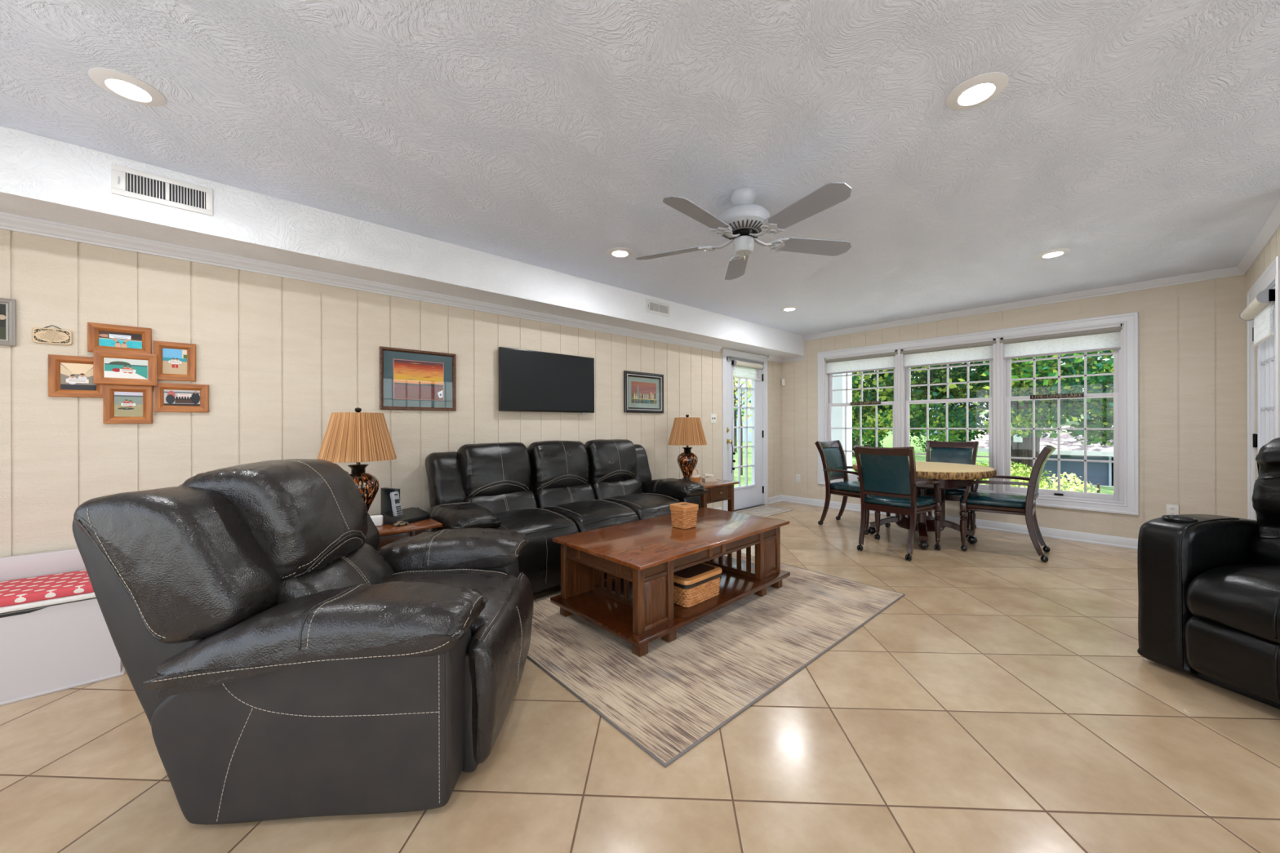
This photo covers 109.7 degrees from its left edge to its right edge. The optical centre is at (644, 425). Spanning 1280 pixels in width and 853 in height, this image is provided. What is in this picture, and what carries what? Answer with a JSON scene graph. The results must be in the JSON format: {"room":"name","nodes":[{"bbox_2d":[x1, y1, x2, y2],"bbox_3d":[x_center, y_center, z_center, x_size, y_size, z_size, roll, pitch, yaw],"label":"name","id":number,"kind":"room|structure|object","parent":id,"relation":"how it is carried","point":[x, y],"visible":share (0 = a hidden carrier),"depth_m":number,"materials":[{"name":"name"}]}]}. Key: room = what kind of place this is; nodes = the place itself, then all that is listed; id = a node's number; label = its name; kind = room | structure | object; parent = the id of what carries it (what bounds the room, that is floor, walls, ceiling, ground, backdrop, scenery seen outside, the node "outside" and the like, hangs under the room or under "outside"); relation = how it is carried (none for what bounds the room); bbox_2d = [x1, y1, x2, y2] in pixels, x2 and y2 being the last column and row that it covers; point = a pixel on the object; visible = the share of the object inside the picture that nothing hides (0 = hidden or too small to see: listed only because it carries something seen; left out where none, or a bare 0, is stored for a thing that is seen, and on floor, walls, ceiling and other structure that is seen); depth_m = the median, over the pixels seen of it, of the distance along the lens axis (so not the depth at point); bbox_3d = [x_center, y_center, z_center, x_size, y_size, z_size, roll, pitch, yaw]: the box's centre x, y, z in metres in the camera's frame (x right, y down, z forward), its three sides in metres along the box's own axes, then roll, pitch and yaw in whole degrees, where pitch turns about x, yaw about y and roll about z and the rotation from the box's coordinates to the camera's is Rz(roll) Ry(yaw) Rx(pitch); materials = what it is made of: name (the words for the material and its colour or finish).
{"room":"living room","nodes":[
{"label":"living room","id":0,"kind":"room"},
{"bbox_2d":[0,228,782,557],"bbox_3d":[-0.861,-0.067,4.223,8.120,2.440,0.140,0,0,-42],"label":"wall","id":1,"kind":"structure","parent":0,"point":[277,356],"depth_m":2.76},
{"bbox_2d":[0,297,16,346],"bbox_3d":[-3.118,-0.491,2.059,0.292,0.224,0.017,0,0,-42],"label":"framed picture","id":2,"kind":"object","parent":1,"relation":"attached to","point":[7,306],"visible":1,"depth_m":2.14,"materials":[{"name":"white wood"}]},
{"bbox_2d":[31,324,72,345],"bbox_3d":[-2.931,-0.450,2.232,0.122,0.093,0.010,0,0,-42],"label":"wall plaque","id":3,"kind":"object","parent":1,"relation":"attached to","point":[39,335],"visible":1,"depth_m":2.23,"materials":[{"name":"beige ceramic"}]},
{"bbox_2d":[48,354,103,397],"bbox_3d":[-2.869,-0.246,2.285,0.187,0.206,0.018,0,0,-42],"label":"photo frame","id":4,"kind":"object","parent":1,"relation":"attached to","point":[68,375],"visible":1,"depth_m":2.27,"materials":[{"name":"brown wood"}]},
{"bbox_2d":[60,362,96,390],"bbox_3d":[-2.870,-0.246,2.287,0.115,0.134,0.001,0,0,-42],"label":"photo","id":5,"kind":"object","parent":4,"relation":"attached to","point":[73,375],"depth_m":2.28,"materials":[{"name":"multicoloured paper"}]},
{"bbox_2d":[87,322,151,354],"bbox_3d":[-2.764,-0.452,2.380,0.221,0.150,0.020,0,0,-42],"label":"photo frame","id":6,"kind":"object","parent":1,"relation":"attached to","point":[100,336],"visible":1,"depth_m":2.37,"materials":[{"name":"brown wood"}]},
{"bbox_2d":[98,330,142,348],"bbox_3d":[-2.766,-0.449,2.381,0.150,0.084,0.002,0,0,-42],"label":"photo","id":7,"kind":"object","parent":6,"relation":"attached to","point":[107,339],"depth_m":2.38,"materials":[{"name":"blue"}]},
{"bbox_2d":[93,350,157,386],"bbox_3d":[-2.736,-0.299,2.381,0.222,0.171,0.014,0,0,-42],"label":"photo frame","id":8,"kind":"object","parent":1,"relation":"attached to","point":[109,367],"visible":1,"depth_m":2.38,"materials":[{"name":"brown wood"}]},
{"bbox_2d":[104,358,147,378],"bbox_3d":[-2.737,-0.299,2.381,0.150,0.099,0.001,0,0,-42],"label":"photo","id":9,"kind":"object","parent":8,"relation":"attached to","point":[114,368],"depth_m":2.38,"materials":[{"name":"multicoloured paper"}]},
{"bbox_2d":[102,384,152,423],"bbox_3d":[-2.743,-0.112,2.398,0.173,0.204,0.020,0,0,-42],"label":"photo frame","id":10,"kind":"object","parent":1,"relation":"attached to","point":[122,403],"visible":1,"depth_m":2.39,"materials":[{"name":"brown wood"}]},
{"bbox_2d":[114,391,142,417],"bbox_3d":[-2.745,-0.112,2.399,0.101,0.132,0.002,0,0,-42],"label":"photo","id":11,"kind":"object","parent":10,"relation":"attached to","point":[126,404],"depth_m":2.40,"materials":[{"name":"multicoloured paper"}]},
{"bbox_2d":[152,340,195,381],"bbox_3d":[-2.618,-0.356,2.514,0.166,0.212,0.018,0,0,-42],"label":"photo frame","id":12,"kind":"object","parent":1,"relation":"attached to","point":[175,361],"visible":1,"depth_m":2.52,"materials":[{"name":"brown wood"}]},
{"bbox_2d":[162,347,186,374],"bbox_3d":[-2.619,-0.356,2.515,0.094,0.140,0.001,0,0,-42],"label":"photo","id":13,"kind":"object","parent":12,"relation":"attached to","point":[174,359],"depth_m":2.51,"materials":[{"name":"multicoloured paper"}]},
{"bbox_2d":[154,382,208,412],"bbox_3d":[-2.597,-0.154,2.533,0.214,0.160,0.018,0,0,-42],"label":"photo frame","id":14,"kind":"object","parent":1,"relation":"attached to","point":[168,397],"visible":1,"depth_m":2.53,"materials":[{"name":"brown wood"}]},
{"bbox_2d":[164,389,199,405],"bbox_3d":[-2.598,-0.154,2.534,0.142,0.088,0.001,0,0,-42],"label":"photo","id":15,"kind":"object","parent":14,"relation":"attached to","point":[171,397],"depth_m":2.53,"materials":[{"name":"multicoloured paper"}]},
{"bbox_2d":[0,211,721,351],"bbox_3d":[-1.411,-0.968,3.591,6.460,0.065,0.056,0,0,-42],"label":"trim","id":16,"kind":"structure","parent":1,"relation":"attached to","point":[11,222],"depth_m":2.81,"materials":[{"name":"white paint"}]},
{"bbox_2d":[379,346,456,410],"bbox_3d":[-1.678,-0.336,3.368,0.526,0.446,0.024,0,0,-42],"label":"framed picture","id":17,"kind":"object","parent":1,"relation":"attached to","point":[410,379],"visible":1,"depth_m":3.36,"materials":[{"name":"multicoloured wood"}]},
{"bbox_2d":[393,358,444,400],"bbox_3d":[-1.680,-0.336,3.370,0.352,0.292,0.005,0,0,-42],"label":"print","id":18,"kind":"object","parent":17,"relation":"attached to","point":[414,379],"depth_m":3.37,"materials":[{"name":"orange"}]},
{"bbox_2d":[497,346,594,413],"bbox_3d":[-0.860,-0.384,4.087,0.965,0.543,0.062,0,0,-42],"label":"television","id":19,"kind":"object","parent":1,"relation":"attached to","point":[530,380],"visible":1,"depth_m":4.01,"materials":[{"name":"black plastic"}]},
{"bbox_2d":[623,370,663,413],"bbox_3d":[0.005,-0.353,4.900,0.570,0.437,0.028,0,0,-42],"label":"framed picture","id":20,"kind":"object","parent":1,"relation":"attached to","point":[643,393],"visible":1,"depth_m":4.89,"materials":[{"name":"black wood"}]},
{"bbox_2d":[631,381,656,404],"bbox_3d":[0.002,-0.353,4.904,0.368,0.229,0.005,0,0,-42],"label":"print","id":21,"kind":"object","parent":20,"relation":"attached to","point":[642,392],"depth_m":4.90,"materials":[{"name":"multicoloured paper"}]},
{"bbox_2d":[721,348,768,511],"bbox_3d":[1.400,0.075,6.174,1.040,2.142,0.024,0,0,-42],"label":"trim","id":22,"kind":"structure","parent":1,"relation":"attached to","point":[725,352],"depth_m":6.10,"materials":[{"name":"white paint"}]},
{"bbox_2d":[726,355,764,511],"bbox_3d":[1.369,0.115,6.211,0.873,2.062,0.188,0,0,-42],"label":"door","id":23,"kind":"structure","parent":1,"relation":"in","point":[747,496],"depth_m":6.23,"materials":[{"name":"white paint"}]},
{"bbox_2d":[733,377,754,486],"bbox_3d":[1.355,0.026,6.193,0.490,1.620,0.031,0,0,-42],"label":"grille","id":24,"kind":"object","parent":23,"relation":"attached to","point":[745,388],"depth_m":6.24,"materials":[{"name":"white paint"}]},
{"bbox_2d":[731,360,764,380],"bbox_3d":[1.426,-0.751,6.165,0.644,0.232,0.076,0,0,-42],"label":"roller shade","id":25,"kind":"object","parent":1,"relation":"attached to","point":[743,370],"visible":1,"depth_m":6.14,"materials":[{"name":"fabric"}]},
{"bbox_2d":[0,124,804,357],"bbox_3d":[-0.748,-1.145,3.991,7.980,0.284,0.360,0,0,-42],"label":"ceiling","id":26,"kind":"structure","parent":0,"point":[42,177],"depth_m":2.71,"materials":[{"name":"white paint"}]},
{"bbox_2d":[111,163,213,215],"bbox_3d":[-2.387,-1.168,2.243,0.346,0.140,0.014,0,0,-42],"label":"ceiling vent","id":27,"kind":"object","parent":26,"relation":"in","point":[125,181],"visible":1,"depth_m":2.24,"materials":[{"name":"white metal"}]},
{"bbox_2d":[645,298,670,316],"bbox_3d":[0.145,-1.186,4.552,0.330,0.128,0.014,0,0,-42],"label":"ceiling vent","id":28,"kind":"object","parent":26,"relation":"in","point":[651,306],"visible":1,"depth_m":4.55,"materials":[{"name":"white metal"}]},
{"bbox_2d":[0,0,1279,335],"bbox_3d":[1.112,-1.363,1.952,8.260,0.140,6.160,0,0,-42],"label":"ceiling","id":29,"kind":"structure","parent":0,"point":[1140,140],"depth_m":1.93,"materials":[{"name":"white paint"}]},
{"bbox_2d":[88,67,166,106],"bbox_3d":[-1.960,-1.276,1.714,0.196,0.017,0.196,0,0,-42],"label":"recessed light","id":30,"kind":"object","parent":29,"relation":"in","point":[126,86],"visible":1,"depth_m":1.70,"materials":[{"name":"white plastic"}]},
{"bbox_2d":[635,182,851,279],"bbox_3d":[0.536,-1.109,2.478,1.238,0.363,1.266,0,0,-42],"label":"ceiling fan","id":31,"kind":"object","parent":29,"relation":"hanging from","point":[742,224],"visible":1,"depth_m":2.41,"materials":[{"name":"white metal"}]},
{"bbox_2d":[946,71,1008,110],"bbox_3d":[1.288,-1.285,1.747,0.196,0.017,0.196,0,0,-42],"label":"recessed light","id":32,"kind":"object","parent":29,"relation":"in","point":[979,90],"visible":1,"depth_m":1.73,"materials":[{"name":"white plastic"}]},
{"bbox_2d":[0,501,1279,852],"bbox_3d":[1.119,1.207,1.952,8.260,0.120,6.160,0,0,-42],"label":"floor","id":33,"kind":"structure","parent":0,"point":[1006,702],"depth_m":1.56,"materials":[{"name":"beige tile"}]},
{"bbox_2d":[0,548,125,706],"bbox_3d":[-3.012,0.889,1.824,1.245,0.540,0.442,0,0,-42],"label":"storage bench","id":34,"kind":"object","parent":33,"relation":"on","point":[54,645],"visible":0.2,"depth_m":1.97,"materials":[{"name":"grey laminate"}]},
{"bbox_2d":[0,569,93,607],"bbox_3d":[-2.996,0.738,1.813,1.215,0.036,0.370,0,0,-42],"label":"bench cushion","id":35,"kind":"object","parent":34,"relation":"on","point":[15,592],"visible":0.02,"depth_m":2.00,"materials":[{"name":"red fabric"}]},
{"bbox_2d":[72,458,533,825],"bbox_3d":[-1.114,0.637,1.784,1.241,1.008,1.106,0,0,-4],"label":"recliner","id":36,"kind":"object","parent":33,"relation":"on","point":[280,662],"visible":1,"depth_m":1.32,"materials":[{"name":"black leather"}]},
{"bbox_2d":[73,486,281,644],"bbox_3d":[-1.457,0.432,1.436,0.472,0.460,0.258,0,0,-4],"label":"cushion","id":37,"kind":"object","parent":36,"relation":"on","point":[174,565],"depth_m":1.33,"materials":[{"name":"black leather"}]},
{"bbox_2d":[178,458,368,581],"bbox_3d":[-1.400,0.358,1.758,0.488,0.446,0.498,0,0,-4],"label":"cushion","id":38,"kind":"object","parent":36,"relation":"on","point":[306,518],"depth_m":1.60,"materials":[{"name":"black leather"}]},
{"bbox_2d":[275,542,394,605],"bbox_3d":[-1.242,0.643,1.774,0.348,0.274,0.520,0,0,-4],"label":"lumbar cushion","id":39,"kind":"object","parent":36,"relation":"on","point":[361,564],"depth_m":1.69,"materials":[{"name":"black leather"}]},
{"bbox_2d":[364,512,379,550],"bbox_3d":[-1.503,0.432,2.079,0.472,0.466,0.257,0,0,-4],"label":"cushion","id":40,"kind":"object","parent":36,"relation":"on","point":[372,537],"depth_m":2.14,"materials":[{"name":"black leather"}]},
{"bbox_2d":[379,568,518,636],"bbox_3d":[-0.878,0.725,1.801,0.689,0.182,0.524,0,0,-4],"label":"seat cushion","id":41,"kind":"object","parent":36,"relation":"on","point":[500,588],"depth_m":1.85,"materials":[{"name":"black leather"}]},
{"bbox_2d":[369,514,442,548],"bbox_3d":[-1.626,0.875,2.757,0.560,0.560,0.600,0,0,-42],"label":"end table","id":42,"kind":"object","parent":33,"relation":"on","point":[388,534],"visible":0.09,"depth_m":2.62,"materials":[{"name":"brown wood"}]},
{"bbox_2d":[317,407,396,512],"bbox_3d":[-1.778,0.242,2.803,0.420,0.706,0.420,0,0,3],"label":"table lamp","id":43,"kind":"object","parent":42,"relation":"on","point":[357,437],"visible":0.89,"depth_m":2.68,"materials":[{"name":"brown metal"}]},
{"bbox_2d":[380,487,399,518],"bbox_3d":[-1.628,0.500,2.892,0.152,0.190,0.052,0,0,28],"label":"router","id":44,"kind":"object","parent":42,"relation":"on","point":[385,500],"visible":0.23,"depth_m":2.88,"materials":[{"name":"black plastic"}]},
{"bbox_2d":[382,491,431,524],"bbox_3d":[-1.498,0.501,2.846,0.238,0.188,0.295,0,0,24],"label":"cordless phone","id":45,"kind":"object","parent":42,"relation":"on","point":[410,515],"visible":1,"depth_m":2.75,"materials":[{"name":"black plastic"}]},
{"bbox_2d":[424,439,707,595],"bbox_3d":[-0.545,0.635,3.718,2.326,1.009,0.987,0,0,-42],"label":"sofa","id":46,"kind":"object","parent":33,"relation":"on","point":[543,491],"visible":0.7,"depth_m":3.48,"materials":[{"name":"black leather"}]},
{"bbox_2d":[424,451,466,507],"bbox_3d":[-1.464,0.433,3.341,0.258,0.466,0.283,0,0,-42],"label":"cushion","id":47,"kind":"object","parent":46,"relation":"on","point":[446,472],"depth_m":3.26,"materials":[{"name":"black leather"}]},
{"bbox_2d":[457,442,530,496],"bbox_3d":[-1.172,0.358,3.541,0.556,0.444,0.306,0,0,-42],"label":"cushion","id":48,"kind":"object","parent":46,"relation":"on","point":[499,468],"depth_m":3.42,"materials":[{"name":"black leather"}]},
{"bbox_2d":[464,489,537,513],"bbox_3d":[-1.102,0.641,3.474,0.577,0.274,0.225,0,0,-42],"label":"lumbar cushion","id":49,"kind":"object","parent":46,"relation":"on","point":[497,501],"depth_m":3.42,"materials":[{"name":"black leather"}]},
{"bbox_2d":[494,508,574,533],"bbox_3d":[-0.896,0.724,3.249,0.582,0.184,0.686,0,0,-42],"label":"seat cushion","id":50,"kind":"object","parent":46,"relation":"on","point":[518,520],"depth_m":3.12,"materials":[{"name":"black leather"}]},
{"bbox_2d":[527,440,589,492],"bbox_3d":[-0.747,0.357,3.931,0.555,0.451,0.297,0,0,-42],"label":"cushion","id":51,"kind":"object","parent":46,"relation":"on","point":[556,466],"depth_m":3.80,"materials":[{"name":"black leather"}]},
{"bbox_2d":[533,483,595,508],"bbox_3d":[-0.676,0.642,3.862,0.576,0.269,0.230,0,0,-42],"label":"lumbar cushion","id":52,"kind":"object","parent":46,"relation":"on","point":[546,495],"depth_m":3.76,"materials":[{"name":"black leather"}]},
{"bbox_2d":[542,499,635,527],"bbox_3d":[-0.469,0.725,3.636,0.580,0.186,0.688,0,0,-42],"label":"seat cushion","id":53,"kind":"object","parent":46,"relation":"on","point":[584,513],"depth_m":3.47,"materials":[{"name":"black leather"}]},
{"bbox_2d":[584,439,637,484],"bbox_3d":[-0.320,0.357,4.319,0.556,0.448,0.306,0,0,-42],"label":"cushion","id":54,"kind":"object","parent":46,"relation":"on","point":[611,461],"depth_m":4.19,"materials":[{"name":"black leather"}]},
{"bbox_2d":[591,477,644,499],"bbox_3d":[-0.251,0.641,4.251,0.577,0.271,0.224,0,0,-42],"label":"lumbar cushion","id":55,"kind":"object","parent":46,"relation":"on","point":[606,487],"depth_m":4.15,"materials":[{"name":"black leather"}]},
{"bbox_2d":[601,493,681,515],"bbox_3d":[-0.043,0.722,4.024,0.581,0.182,0.689,0,0,-42],"label":"seat cushion","id":56,"kind":"object","parent":46,"relation":"on","point":[642,504],"depth_m":3.87,"materials":[{"name":"black leather"}]},
{"bbox_2d":[633,444,652,485],"bbox_3d":[-0.085,0.426,4.597,0.258,0.465,0.281,0,0,-42],"label":"cushion","id":57,"kind":"object","parent":46,"relation":"on","point":[643,474],"depth_m":4.53,"materials":[{"name":"black leather"}]},
{"bbox_2d":[680,477,739,511],"bbox_3d":[0.586,0.868,4.728,0.565,0.560,0.600,0,0,-42],"label":"end table","id":58,"kind":"object","parent":33,"relation":"on","point":[721,490],"visible":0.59,"depth_m":4.54,"materials":[{"name":"brown wood"}]},
{"bbox_2d":[667,414,706,479],"bbox_3d":[0.468,0.236,4.866,0.420,0.706,0.420,0,0,3],"label":"table lamp","id":59,"kind":"object","parent":58,"relation":"on","point":[686,431],"visible":1,"depth_m":4.75,"materials":[{"name":"brown fabric"}]},
{"bbox_2d":[527,551,905,767],"bbox_3d":[0.377,1.144,2.864,2.268,0.011,1.601,0,0,-42],"label":"area rug","id":60,"kind":"object","parent":33,"relation":"on","point":[668,700],"visible":0.6,"depth_m":2.22,"materials":[{"name":"beige fabric"}]},
{"bbox_2d":[550,506,790,657],"bbox_3d":[0.234,0.910,2.950,1.478,0.462,0.785,0,0,-44],"label":"coffee table","id":61,"kind":"object","parent":60,"relation":"on","point":[637,606],"visible":0.91,"depth_m":2.66,"materials":[{"name":"brown wood"}]},
{"bbox_2d":[550,555,790,647],"bbox_3d":[0.231,1.051,2.947,1.470,0.030,0.785,0,0,-44],"label":"shelf","id":62,"kind":"object","parent":61,"relation":"attached to","point":[612,614],"depth_m":2.60,"materials":[{"name":"brown wood"}]},
{"bbox_2d":[669,502,698,528],"bbox_3d":[0.267,0.603,3.010,0.148,0.149,0.148,0,0,-40],"label":"basket","id":63,"kind":"object","parent":61,"relation":"on","point":[684,514],"visible":1,"depth_m":2.96,"materials":[{"name":"brown wicker"}]},
{"bbox_2d":[673,562,721,607],"bbox_3d":[0.297,0.954,2.712,0.355,0.162,0.200,0,0,-44],"label":"lidded basket","id":64,"kind":"object","parent":61,"relation":"on","point":[693,585],"visible":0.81,"depth_m":2.62,"materials":[{"name":"brown wicker"}]},
{"bbox_2d":[734,505,794,517],"bbox_3d":[1.577,1.141,5.991,0.800,0.008,0.470,0,0,-42],"label":"door mat","id":65,"kind":"object","parent":33,"relation":"on","point":[765,511],"visible":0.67,"depth_m":5.99,"materials":[{"name":"brown fabric"}]},
{"bbox_2d":[814,440,890,534],"bbox_3d":[2.345,0.660,5.089,0.610,0.964,0.671,0,0,-39],"label":"armchair","id":66,"kind":"object","parent":33,"relation":"on","point":[832,453],"visible":0.62,"depth_m":5.12,"materials":[{"name":"brown wood"}]},
{"bbox_2d":[830,480,860,493],"bbox_3d":[2.391,0.677,5.032,0.516,0.071,0.525,0,0,-39],"label":"seat cushion","id":67,"kind":"object","parent":66,"relation":"on","point":[844,486],"depth_m":4.95,"materials":[{"name":"teal leather"}]},
{"bbox_2d":[853,444,941,560],"bbox_3d":[2.296,0.660,4.125,0.671,0.964,0.610,0,0,-41],"label":"armchair","id":68,"kind":"object","parent":33,"relation":"on","point":[886,474],"visible":1,"depth_m":3.97,"materials":[{"name":"brown wood"}]},
{"bbox_2d":[863,494,935,508],"bbox_3d":[2.350,0.677,4.173,0.525,0.071,0.516,0,0,-41],"label":"seat cushion","id":69,"kind":"object","parent":68,"relation":"on","point":[922,501],"depth_m":4.00,"materials":[{"name":"teal leather"}]},
{"bbox_2d":[867,478,977,549],"bbox_3d":[2.767,0.774,4.522,1.150,0.734,1.150,0,0,28],"label":"round table","id":70,"kind":"object","parent":33,"relation":"on","point":[924,523],"visible":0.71,"depth_m":4.33,"materials":[{"name":"brown wood"}]},
{"bbox_2d":[852,461,996,479],"bbox_3d":[2.766,0.440,4.522,1.218,0.081,1.220,0,0,-2],"label":"tablecloth","id":71,"kind":"object","parent":70,"relation":"on","point":[924,470],"visible":0.57,"depth_m":4.01,"materials":[{"name":"beige fabric"}]},
{"bbox_2d":[925,440,978,537],"bbox_3d":[3.286,0.657,4.918,0.671,0.964,0.610,0,0,-42],"label":"armchair","id":72,"kind":"object","parent":33,"relation":"on","point":[956,452],"visible":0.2,"depth_m":5.02,"materials":[{"name":"brown wood"}]},
{"bbox_2d":[926,488,970,495],"bbox_3d":[3.232,0.675,4.869,0.525,0.071,0.516,0,0,-42],"label":"seat cushion","id":73,"kind":"object","parent":72,"relation":"on","point":[954,491],"depth_m":4.60,"materials":[{"name":"teal leather"}]},
{"bbox_2d":[959,444,1056,562],"bbox_3d":[3.284,0.657,4.083,0.671,0.964,0.610,0,0,44],"label":"armchair","id":74,"kind":"object","parent":33,"relation":"on","point":[975,500],"visible":0.91,"depth_m":3.94,"materials":[{"name":"brown wood"}]},
{"bbox_2d":[960,491,1035,508],"bbox_3d":[3.232,0.675,4.133,0.525,0.071,0.516,0,0,44],"label":"seat cushion","id":75,"kind":"object","parent":74,"relation":"on","point":[974,499],"depth_m":3.99,"materials":[{"name":"teal leather"}]},
{"bbox_2d":[1137,437,1279,709],"bbox_3d":[2.847,0.593,1.825,0.909,1.097,0.934,0,0,-13],"label":"recliner","id":76,"kind":"object","parent":33,"relation":"on","point":[1209,585],"visible":1,"depth_m":2.02,"materials":[{"name":"black leather"}]},
{"bbox_2d":[1186,564,1279,643],"bbox_3d":[2.755,0.735,1.804,0.716,0.280,0.552,0,0,-13],"label":"seat cushion","id":77,"kind":"object","parent":76,"relation":"on","point":[1228,603],"depth_m":1.86,"materials":[{"name":"black leather"}]},
{"bbox_2d":[1249,437,1279,565],"bbox_3d":[3.071,0.423,1.878,0.446,0.758,0.593,0,0,-13],"label":"cushion","id":78,"kind":"object","parent":76,"relation":"on","point":[1264,531],"depth_m":2.07,"materials":[{"name":"black leather"}]},
{"bbox_2d":[733,409,1113,494],"bbox_3d":[28.759,-0.958,53.989,102.730,6.705,161.000,0,0,-42],"label":"ground","id":79,"kind":"structure","parent":0,"point":[887,441],"depth_m":22.89,"materials":[{"name":"green plant"}]},
{"bbox_2d":[733,373,751,475],"bbox_3d":[2.690,-0.969,12.426,2.758,4.907,2.866,0,0,-42],"label":"tree","id":80,"kind":"object","parent":79,"relation":"on","point":[736,381],"visible":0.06,"depth_m":12.51,"materials":[{"name":"green plant"}]},
{"bbox_2d":[733,369,751,441],"bbox_3d":[7.862,-1.823,40.341,8.800,6.900,12.800,0,0,-42],"label":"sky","id":81,"kind":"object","parent":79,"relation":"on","point":[749,434],"visible":0.02,"depth_m":34.61,"materials":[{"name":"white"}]},
{"bbox_2d":[733,350,1113,481],"bbox_3d":[10.393,-2.200,13.216,14.172,8.310,14.110,0,0,-13],"label":"oak tree","id":82,"kind":"object","parent":79,"relation":"on","point":[1101,409],"visible":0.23,"depth_m":9.51,"materials":[{"name":"green plant"}]},
{"bbox_2d":[970,426,1113,485],"bbox_3d":[16.907,1.145,17.601,6.100,2.250,6.020,0,0,-42],"label":"shed","id":83,"kind":"object","parent":79,"relation":"on","point":[1100,473],"visible":0.34,"depth_m":15.72,"materials":[{"name":"blue"}]},
{"bbox_2d":[781,266,1246,538],"bbox_3d":[3.586,-0.081,5.227,0.196,2.440,4.370,0,0,-42],"label":"wall","id":84,"kind":"structure","parent":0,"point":[1193,335],"depth_m":4.11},
{"bbox_2d":[824,349,897,480],"bbox_3d":[2.893,-0.101,6.017,0.134,1.685,0.940,0,0,-42],"label":"window","id":85,"kind":"structure","parent":84,"relation":"attached to","point":[828,379],"depth_m":6.09,"materials":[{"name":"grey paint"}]},
{"bbox_2d":[824,351,897,374],"bbox_3d":[2.868,-0.827,5.981,0.060,0.234,0.956,0,0,-42],"label":"roller shade","id":86,"kind":"object","parent":84,"relation":"attached to","point":[885,361],"visible":1,"depth_m":5.96,"materials":[{"name":"fabric"}]},
{"bbox_2d":[899,340,996,368],"bbox_3d":[3.524,-0.829,5.263,0.060,0.234,0.977,0,0,-42],"label":"roller shade","id":87,"kind":"object","parent":84,"relation":"attached to","point":[979,351],"visible":1,"depth_m":5.23,"materials":[{"name":"fabric"}]},
{"bbox_2d":[897,337,1000,493],"bbox_3d":[3.555,-0.103,5.290,0.136,1.685,1.027,0,0,-42],"label":"window","id":88,"kind":"structure","parent":84,"relation":"attached to","point":[906,385],"depth_m":5.16,"materials":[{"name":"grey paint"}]},
{"bbox_2d":[782,494,1137,549],"bbox_3d":[3.502,1.094,5.243,0.024,0.092,4.230,0,0,-42],"label":"baseboard","id":89,"kind":"structure","parent":84,"relation":"attached to","point":[1116,541],"depth_m":4.73,"materials":[{"name":"white paint"}]},
{"bbox_2d":[999,323,1123,359],"bbox_3d":[4.170,-0.830,4.554,0.060,0.234,0.929,0,0,-42],"label":"roller shade","id":90,"kind":"object","parent":84,"relation":"attached to","point":[1108,338],"visible":1,"depth_m":4.51,"materials":[{"name":"fabric"}]},
{"bbox_2d":[1000,323,1124,504],"bbox_3d":[4.210,-0.105,4.574,0.134,1.685,0.913,0,0,-42],"label":"window","id":91,"kind":"structure","parent":84,"relation":"attached to","point":[1118,496],"depth_m":4.48,"materials":[{"name":"white paint"}]},
{"bbox_2d":[1030,393,1084,399],"bbox_3d":[4.179,-0.295,4.569,0.016,0.042,0.403,0,0,-42],"label":"word sign","id":92,"kind":"object","parent":91,"relation":"attached to","point":[1064,395],"visible":1,"depth_m":4.56,"materials":[{"name":"black"}]},
{"bbox_2d":[1246,227,1279,519],"bbox_3d":[4.267,-0.083,2.986,1.930,2.440,0.140,0,0,-42],"label":"wall","id":93,"kind":"structure","parent":0,"point":[1272,250],"depth_m":3.41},
{"bbox_2d":[1239,288,1275,347],"bbox_3d":[4.263,-0.725,3.130,0.744,0.294,0.088,0,0,-42],"label":"roller shade","id":94,"kind":"object","parent":93,"relation":"attached to","point":[1260,310],"visible":0.83,"depth_m":3.05,"materials":[{"name":"fabric"}]},
{"bbox_2d":[1237,200,1279,274],"bbox_3d":[4.201,-1.270,3.055,1.930,0.066,0.046,0,0,-42],"label":"trim","id":95,"kind":"structure","parent":93,"relation":"attached to","point":[1272,224],"depth_m":3.07,"materials":[{"name":"white paint"}]},
{"bbox_2d":[1246,255,1279,519],"bbox_3d":[4.317,0.047,3.143,1.125,2.180,0.024,0,0,-42],"label":"trim","id":96,"kind":"structure","parent":93,"relation":"attached to","point":[1271,274],"depth_m":3.44,"materials":[{"name":"white paint"}]},
{"bbox_2d":[1252,281,1275,478],"bbox_3d":[4.367,0.102,3.089,0.905,2.070,0.139,0,0,-42],"label":"door","id":97,"kind":"structure","parent":93,"relation":"in","point":[1266,366],"depth_m":3.21,"materials":[{"name":"white paint"}]},
{"bbox_2d":[1261,306,1275,444],"bbox_3d":[4.345,0.047,3.109,0.610,1.680,0.031,0,0,-42],"label":"grille","id":98,"kind":"object","parent":97,"relation":"attached to","point":[1268,347],"depth_m":3.21,"materials":[{"name":"white paint"}]},
{"label":"outside","id":99,"kind":"structure","parent":0,"visible":0},
{"bbox_3d":[6.323,1.351,6.780,5.925,0.160,9.500,0,0,-42],"label":"ground","id":100,"kind":"structure","parent":99,"visible":0},
{"bbox_2d":[831,373,852,474],"bbox_3d":[3.213,-0.309,7.345,0.350,3.500,0.200,0,0,-42],"label":"porch column","id":101,"kind":"structure","parent":100,"relation":"on","point":[839,383],"depth_m":7.24,"materials":[{"name":"grey paint"}]},
{"bbox_2d":[979,461,1100,493],"bbox_3d":[6.081,0.949,6.043,1.429,1.164,2.449,0,0,-42],"label":"boxwood hedge","id":102,"kind":"object","parent":100,"relation":"on","point":[1043,484],"visible":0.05,"depth_m":6.08,"materials":[{"name":"green plant"}]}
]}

